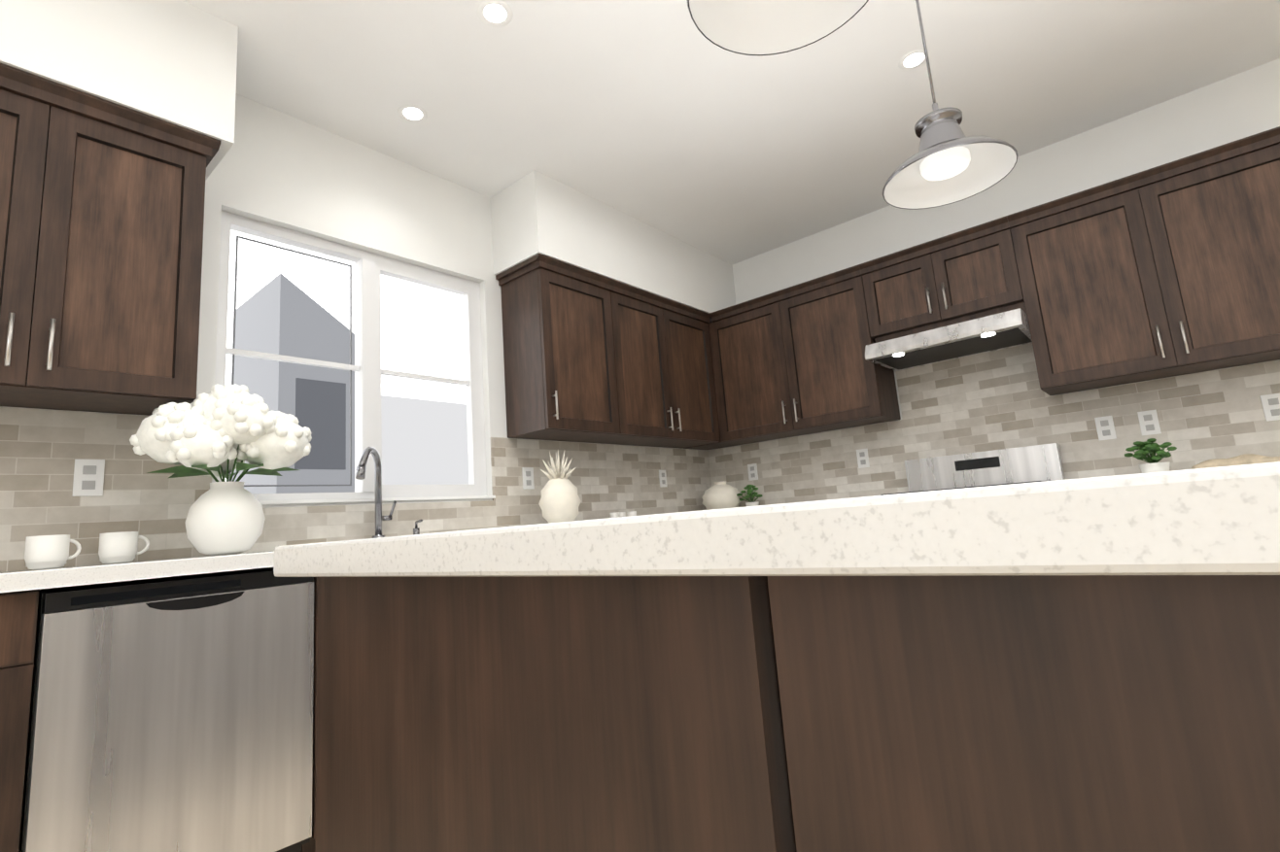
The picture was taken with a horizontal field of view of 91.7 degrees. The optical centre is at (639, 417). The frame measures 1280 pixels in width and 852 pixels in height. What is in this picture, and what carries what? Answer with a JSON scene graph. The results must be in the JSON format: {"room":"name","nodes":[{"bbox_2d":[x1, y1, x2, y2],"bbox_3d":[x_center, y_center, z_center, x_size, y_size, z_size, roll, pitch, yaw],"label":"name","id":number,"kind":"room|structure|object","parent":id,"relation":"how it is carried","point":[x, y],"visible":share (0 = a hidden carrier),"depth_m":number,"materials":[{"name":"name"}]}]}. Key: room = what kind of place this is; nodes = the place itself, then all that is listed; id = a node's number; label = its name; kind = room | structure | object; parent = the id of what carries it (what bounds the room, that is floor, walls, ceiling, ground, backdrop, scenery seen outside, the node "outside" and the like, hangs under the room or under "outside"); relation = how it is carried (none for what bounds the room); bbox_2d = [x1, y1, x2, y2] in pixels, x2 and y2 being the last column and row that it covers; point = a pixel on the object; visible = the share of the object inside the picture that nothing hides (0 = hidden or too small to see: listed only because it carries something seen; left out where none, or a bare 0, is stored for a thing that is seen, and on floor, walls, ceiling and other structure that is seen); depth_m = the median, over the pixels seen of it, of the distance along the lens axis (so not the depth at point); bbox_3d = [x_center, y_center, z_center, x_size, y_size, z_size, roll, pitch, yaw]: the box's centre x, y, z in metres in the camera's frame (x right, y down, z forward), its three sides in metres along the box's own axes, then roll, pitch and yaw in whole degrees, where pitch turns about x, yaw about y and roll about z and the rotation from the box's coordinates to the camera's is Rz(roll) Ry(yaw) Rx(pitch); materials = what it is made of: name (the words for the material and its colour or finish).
{"room":"kitchen","nodes":[
{"label":"kitchen","id":0,"kind":"room"},
{"bbox_2d":[0,93,694,572],"bbox_3d":[-1.899,0.017,1.986,0.160,2.750,7.520,-12,-12,40],"label":"wall","id":1,"kind":"structure","parent":0,"point":[281,169],"depth_m":2.81,"materials":[{"name":"paint"}]},
{"bbox_2d":[0,62,220,415],"bbox_3d":[-1.777,-0.499,1.848,0.361,0.892,0.785,-12,-12,40],"label":"upper cabinet","id":2,"kind":"object","parent":1,"relation":"attached to","point":[101,218],"visible":1,"depth_m":1.84,"materials":[{"name":"brown wood"}]},
{"bbox_2d":[211,210,495,505],"bbox_3d":[-1.219,-0.200,2.799,0.122,1.160,1.231,-12,-12,40],"label":"window","id":3,"kind":"structure","parent":1,"relation":"in","point":[370,267],"depth_m":2.80,"materials":[{"name":"white plastic"}]},
{"bbox_2d":[0,406,711,572],"bbox_3d":[-1.297,0.275,2.500,0.009,0.486,5.600,-12,-12,40],"label":"backsplash","id":4,"kind":"structure","parent":1,"relation":"attached to","point":[42,451],"depth_m":2.15,"materials":[{"name":"tile"}]},
{"bbox_2d":[71,459,104,496],"bbox_3d":[-1.750,0.191,1.972,0.007,0.116,0.072,-12,-12,40],"label":"electrical outlet","id":5,"kind":"object","parent":4,"relation":"attached to","point":[88,477],"visible":1,"depth_m":1.97,"materials":[{"name":"plastic"}]},
{"bbox_2d":[521,467,534,489],"bbox_3d":[-0.595,0.324,3.306,0.007,0.116,0.072,-12,-12,40],"label":"electrical outlet","id":6,"kind":"object","parent":4,"relation":"attached to","point":[528,478],"visible":1,"depth_m":3.30,"materials":[{"name":"plastic"}]},
{"bbox_2d":[658,470,667,487],"bbox_3d":[0.156,0.410,4.173,0.007,0.116,0.072,-12,-12,40],"label":"electrical outlet","id":7,"kind":"object","parent":4,"relation":"attached to","point":[663,477],"visible":1,"depth_m":4.17,"materials":[{"name":"plastic"}]},
{"bbox_2d":[495,253,620,442],"bbox_3d":[-0.433,-0.344,3.400,0.361,0.892,0.554,-12,-12,40],"label":"upper cabinet","id":8,"kind":"object","parent":1,"relation":"attached to","point":[560,375],"visible":1,"depth_m":3.27,"materials":[{"name":"brown wood"}]},
{"bbox_2d":[583,279,720,449],"bbox_3d":[0.073,-0.286,3.985,0.361,0.892,0.995,-12,-12,40],"label":"upper cabinet","id":9,"kind":"object","parent":1,"relation":"attached to","point":[666,390],"visible":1,"depth_m":3.84,"materials":[{"name":"brown wood"}]},
{"bbox_2d":[183,0,1279,265],"bbox_3d":[0.616,-1.956,0.005,7.200,0.100,7.600,-12,-12,40],"label":"ceiling","id":10,"kind":"structure","parent":0,"point":[668,117],"depth_m":2.71,"materials":[{"name":"paint"}]},
{"bbox_2d":[0,0,238,180],"bbox_3d":[-2.318,-1.218,1.387,0.375,0.453,2.365,-12,-12,40],"label":"ceiling soffit","id":11,"kind":"structure","parent":10,"relation":"attached to","point":[173,61],"depth_m":1.95,"materials":[{"name":"paint"}]},
{"bbox_2d":[397,103,427,122],"bbox_3d":[-0.993,-1.328,2.715,0.124,0.004,0.124,-12,-12,40],"label":"recessed light","id":12,"kind":"object","parent":10,"relation":"in","point":[410,113],"visible":1,"depth_m":2.71,"materials":[{"name":"white"}]},
{"bbox_2d":[477,0,512,27],"bbox_3d":[-0.518,-1.446,2.223,0.124,0.004,0.124,-12,-12,40],"label":"recessed light","id":13,"kind":"object","parent":10,"relation":"in","point":[496,13],"visible":1,"depth_m":2.22,"materials":[{"name":"white"}]},
{"bbox_2d":[490,170,736,324],"bbox_3d":[-0.053,-0.958,4.005,0.375,0.453,1.891,-12,-12,40],"label":"ceiling soffit","id":14,"kind":"structure","parent":10,"relation":"attached to","point":[535,212],"depth_m":3.52,"materials":[{"name":"paint"}]},
{"bbox_2d":[686,0,868,55],"bbox_3d":[0.224,-1.217,1.173,0.354,0.909,0.354,-12,-12,40],"label":"pendant light","id":15,"kind":"object","parent":10,"relation":"hanging from","point":[758,27],"visible":1,"depth_m":1.22,"materials":[{"name":"silver metal"}]},
{"bbox_2d":[898,48,930,70],"bbox_3d":[1.157,-1.509,2.622,0.124,0.004,0.124,-12,-12,40],"label":"recessed light","id":16,"kind":"object","parent":10,"relation":"in","point":[913,59],"visible":0.94,"depth_m":2.62,"materials":[{"name":"white"}]},
{"bbox_2d":[882,0,1018,209],"bbox_3d":[0.853,-1.143,1.868,0.354,0.924,0.354,-12,-12,40],"label":"pendant light","id":17,"kind":"object","parent":10,"relation":"hanging from","point":[949,162],"visible":1,"depth_m":1.81,"materials":[{"name":"silver metal"}]},
{"bbox_2d":[707,58,1279,450],"bbox_3d":[3.186,-0.291,2.496,6.960,2.750,0.160,-12,-12,40],"label":"wall","id":18,"kind":"structure","parent":0,"point":[1244,104],"depth_m":3.32,"materials":[{"name":"paint"}]},
{"bbox_2d":[683,443,737,449],"bbox_3d":[0.482,-0.235,4.480,0.331,0.892,0.360,-12,-12,40],"label":"upper cabinet","id":19,"kind":"object","parent":18,"relation":"attached to","point":[711,446],"depth_m":4.43,"materials":[{"name":"brown wood"}]},
{"bbox_2d":[708,265,900,445],"bbox_3d":[1.015,-0.351,4.030,1.083,0.892,0.360,-12,-12,40],"label":"upper cabinet","id":20,"kind":"object","parent":18,"relation":"attached to","point":[790,362],"depth_m":3.87,"materials":[{"name":"brown wood"}]},
{"bbox_2d":[858,215,1024,340],"bbox_3d":[1.696,-0.727,3.478,0.768,0.436,0.361,-12,-12,40],"label":"upper cabinet","id":21,"kind":"object","parent":18,"relation":"attached to","point":[968,271],"visible":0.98,"depth_m":3.34,"materials":[{"name":"brown wood"}]},
{"bbox_2d":[864,301,1032,371],"bbox_3d":[1.678,-0.438,3.372,0.752,0.162,0.501,-12,-12,40],"label":"range hood","id":22,"kind":"object","parent":21,"relation":"attached to","point":[992,329],"visible":0.96,"depth_m":3.26,"materials":[{"name":"silver metal"}]},
{"bbox_2d":[708,343,1279,507],"bbox_3d":[1.735,0.073,3.603,3.226,0.784,0.009,-12,-12,40],"label":"backsplash","id":23,"kind":"structure","parent":18,"relation":"attached to","point":[998,399],"depth_m":3.39,"materials":[{"name":"tile"}]},
{"bbox_2d":[747,463,758,481],"bbox_3d":[0.794,0.384,4.375,0.072,0.116,0.007,-12,-12,40],"label":"electrical outlet","id":24,"kind":"object","parent":23,"relation":"attached to","point":[752,471],"visible":1,"depth_m":4.37,"materials":[{"name":"plastic"}]},
{"bbox_2d":[856,449,869,468],"bbox_3d":[1.390,0.255,3.873,0.072,0.116,0.007,-12,-12,40],"label":"electrical outlet","id":25,"kind":"object","parent":23,"relation":"attached to","point":[862,456],"visible":1,"depth_m":3.87,"materials":[{"name":"plastic"}]},
{"bbox_2d":[1094,415,1116,441],"bbox_3d":[2.317,0.053,3.091,0.072,0.116,0.007,-12,-12,40],"label":"electrical outlet","id":26,"kind":"object","parent":23,"relation":"attached to","point":[1105,428],"visible":1,"depth_m":3.09,"materials":[{"name":"plastic"}]},
{"bbox_2d":[1137,410,1161,435],"bbox_3d":[2.445,0.025,2.982,0.072,0.116,0.007,-12,-12,40],"label":"electrical outlet","id":27,"kind":"object","parent":23,"relation":"attached to","point":[1149,423],"visible":1,"depth_m":2.98,"materials":[{"name":"plastic"}]},
{"bbox_2d":[1260,392,1279,421],"bbox_3d":[2.769,-0.046,2.709,0.072,0.116,0.007,-12,-12,40],"label":"electrical outlet","id":28,"kind":"object","parent":23,"relation":"attached to","point":[1270,403],"visible":1,"depth_m":2.71,"materials":[{"name":"plastic"}]},
{"bbox_2d":[1006,126,1279,395],"bbox_3d":[2.400,-0.653,2.862,1.052,0.892,0.361,-12,-12,40],"label":"upper cabinet","id":29,"kind":"object","parent":18,"relation":"attached to","point":[1169,269],"visible":1,"depth_m":2.76,"materials":[{"name":"brown wood"}]},
{"bbox_3d":[0.833,0.847,-0.461,7.200,0.100,7.600,-12,-12,40],"label":"floor","id":30,"kind":"structure","parent":0,"visible":0},
{"bbox_2d":[0,589,39,851],"bbox_3d":[-1.836,0.839,1.218,0.634,0.871,0.848,-12,-12,40],"label":"base cabinet","id":31,"kind":"object","parent":30,"relation":"on","point":[18,613],"visible":0.94,"depth_m":1.37,"materials":[{"name":"brown wood"}]},
{"bbox_2d":[18,567,313,851],"bbox_3d":[-1.364,0.899,1.766,0.598,0.861,0.592,-12,-12,40],"label":"dishwasher","id":32,"kind":"object","parent":30,"relation":"on","point":[171,714],"visible":0.83,"depth_m":1.56,"materials":[{"name":"silver metal"}]},
{"bbox_2d":[301,577,317,851],"bbox_3d":[-0.855,0.952,2.351,0.634,0.871,0.949,-12,-12,40],"label":"base cabinet","id":33,"kind":"object","parent":30,"relation":"on","point":[310,847],"visible":0.02,"depth_m":1.82,"materials":[{"name":"brown wood"}]},
{"bbox_2d":[0,551,274,593],"bbox_3d":[-0.974,0.489,2.315,0.645,0.042,5.416,-12,-12,40],"label":"countertop","id":34,"kind":"structure","parent":33,"relation":"on","point":[27,580],"depth_m":1.52,"materials":[{"name":"white stone"}]},
{"bbox_2d":[24,534,81,570],"bbox_3d":[-1.670,0.383,1.770,0.091,0.092,0.120,-12,-12,40],"label":"cup","id":35,"kind":"object","parent":34,"relation":"on","point":[43,552],"visible":1,"depth_m":1.73,"materials":[{"name":"white ceramic"}]},
{"bbox_2d":[98,531,149,564],"bbox_3d":[-1.580,0.398,1.903,0.091,0.092,0.121,-12,-12,40],"label":"cup","id":36,"kind":"object","parent":34,"relation":"on","point":[118,547],"visible":1,"depth_m":1.86,"materials":[{"name":"white ceramic"}]},
{"bbox_2d":[129,383,311,555],"bbox_3d":[-1.334,0.162,2.015,0.440,0.556,0.511,-12,-12,40],"label":"vase","id":37,"kind":"object","parent":34,"relation":"on","point":[224,432],"visible":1,"depth_m":1.92,"materials":[{"name":"white ceramic"}]},
{"bbox_2d":[355,447,422,538],"bbox_3d":[-1.048,0.319,2.590,0.157,0.392,0.331,-12,-12,40],"label":"faucet","id":38,"kind":"object","parent":34,"relation":"on","point":[361,472],"visible":0.98,"depth_m":2.59,"materials":[{"name":"silver metal"}]},
{"bbox_2d":[538,449,581,523],"bbox_3d":[-0.411,0.363,3.157,0.215,0.395,0.215,-12,-12,40],"label":"pineapple figurine","id":39,"kind":"object","parent":34,"relation":"on","point":[560,501],"visible":0.9,"depth_m":3.08,"materials":[{"name":"beige ceramic"}]},
{"bbox_2d":[609,511,636,518],"bbox_3d":[-0.099,0.578,3.582,0.150,0.064,0.260,-12,-12,40],"label":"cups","id":40,"kind":"object","parent":34,"relation":"on","point":[620,514],"visible":0.38,"depth_m":3.57,"materials":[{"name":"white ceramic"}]},
{"bbox_2d":[701,482,762,510],"bbox_3d":[0.566,0.538,4.151,0.432,0.227,0.480,-12,-12,40],"label":"decor","id":41,"kind":"object","parent":34,"relation":"on","point":[720,495],"visible":0.85,"depth_m":4.15,"materials":[{"name":"white ceramic"}]},
{"bbox_2d":[315,575,1279,851],"bbox_3d":[0.480,0.608,0.959,0.801,0.889,1.555,-12,-12,40],"label":"kitchen island","id":42,"kind":"object","parent":30,"relation":"on","point":[1041,713],"visible":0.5,"depth_m":0.32,"materials":[{"name":"brown wood"}]},
{"bbox_2d":[273,461,1279,577],"bbox_3d":[0.450,0.151,1.030,0.886,0.034,1.625,-12,-12,40],"label":"island countertop","id":43,"kind":"structure","parent":42,"relation":"on","point":[1218,521],"depth_m":0.26,"materials":[{"name":"stone"}]},
{"bbox_2d":[880,443,1065,495],"bbox_3d":[1.693,0.736,3.086,0.752,1.150,0.687,-12,-12,40],"label":"range","id":44,"kind":"object","parent":30,"relation":"on","point":[1022,465],"visible":0.04,"depth_m":3.33,"materials":[{"name":"silver metal"}]},
{"bbox_3d":[2.408,0.731,2.535,1.019,0.871,0.634,-12,-12,40],"label":"base cabinet","id":45,"kind":"object","parent":30,"relation":"on","visible":0},
{"bbox_3d":[1.796,0.403,3.085,2.584,0.042,0.639,-12,-12,40],"label":"countertop","id":46,"kind":"structure","parent":45,"relation":"on","visible":0},
{"bbox_2d":[1124,438,1176,473],"bbox_3d":[2.300,0.192,2.791,0.188,0.198,0.197,-12,-12,40],"label":"plant pot","id":47,"kind":"object","parent":46,"relation":"on","point":[1147,448],"visible":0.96,"depth_m":2.77,"materials":[{"name":"white ceramic"}]},
{"bbox_2d":[1191,453,1279,469],"bbox_3d":[2.534,0.203,2.622,0.309,0.091,0.146,-12,-12,40],"label":"driftwood","id":48,"kind":"object","parent":46,"relation":"on","point":[1248,459],"visible":0.48,"depth_m":2.62,"materials":[{"name":"beige wood"}]},
{"label":"outside","id":49,"kind":"structure","parent":0,"visible":0},
{"bbox_2d":[221,229,466,482],"bbox_3d":[-3.462,-0.138,4.150,0.020,6.000,9.000,-12,-12,40],"label":"sky","id":50,"kind":"structure","parent":49,"point":[422,329],"depth_m":5.70,"materials":[{"name":"white"}]},
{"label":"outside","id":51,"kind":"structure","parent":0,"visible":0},
{"bbox_2d":[230,273,468,493],"bbox_3d":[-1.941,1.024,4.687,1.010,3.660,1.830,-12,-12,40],"label":"building","id":52,"kind":"structure","parent":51,"point":[424,441],"depth_m":4.12,"materials":[{"name":"grey"}]}
]}

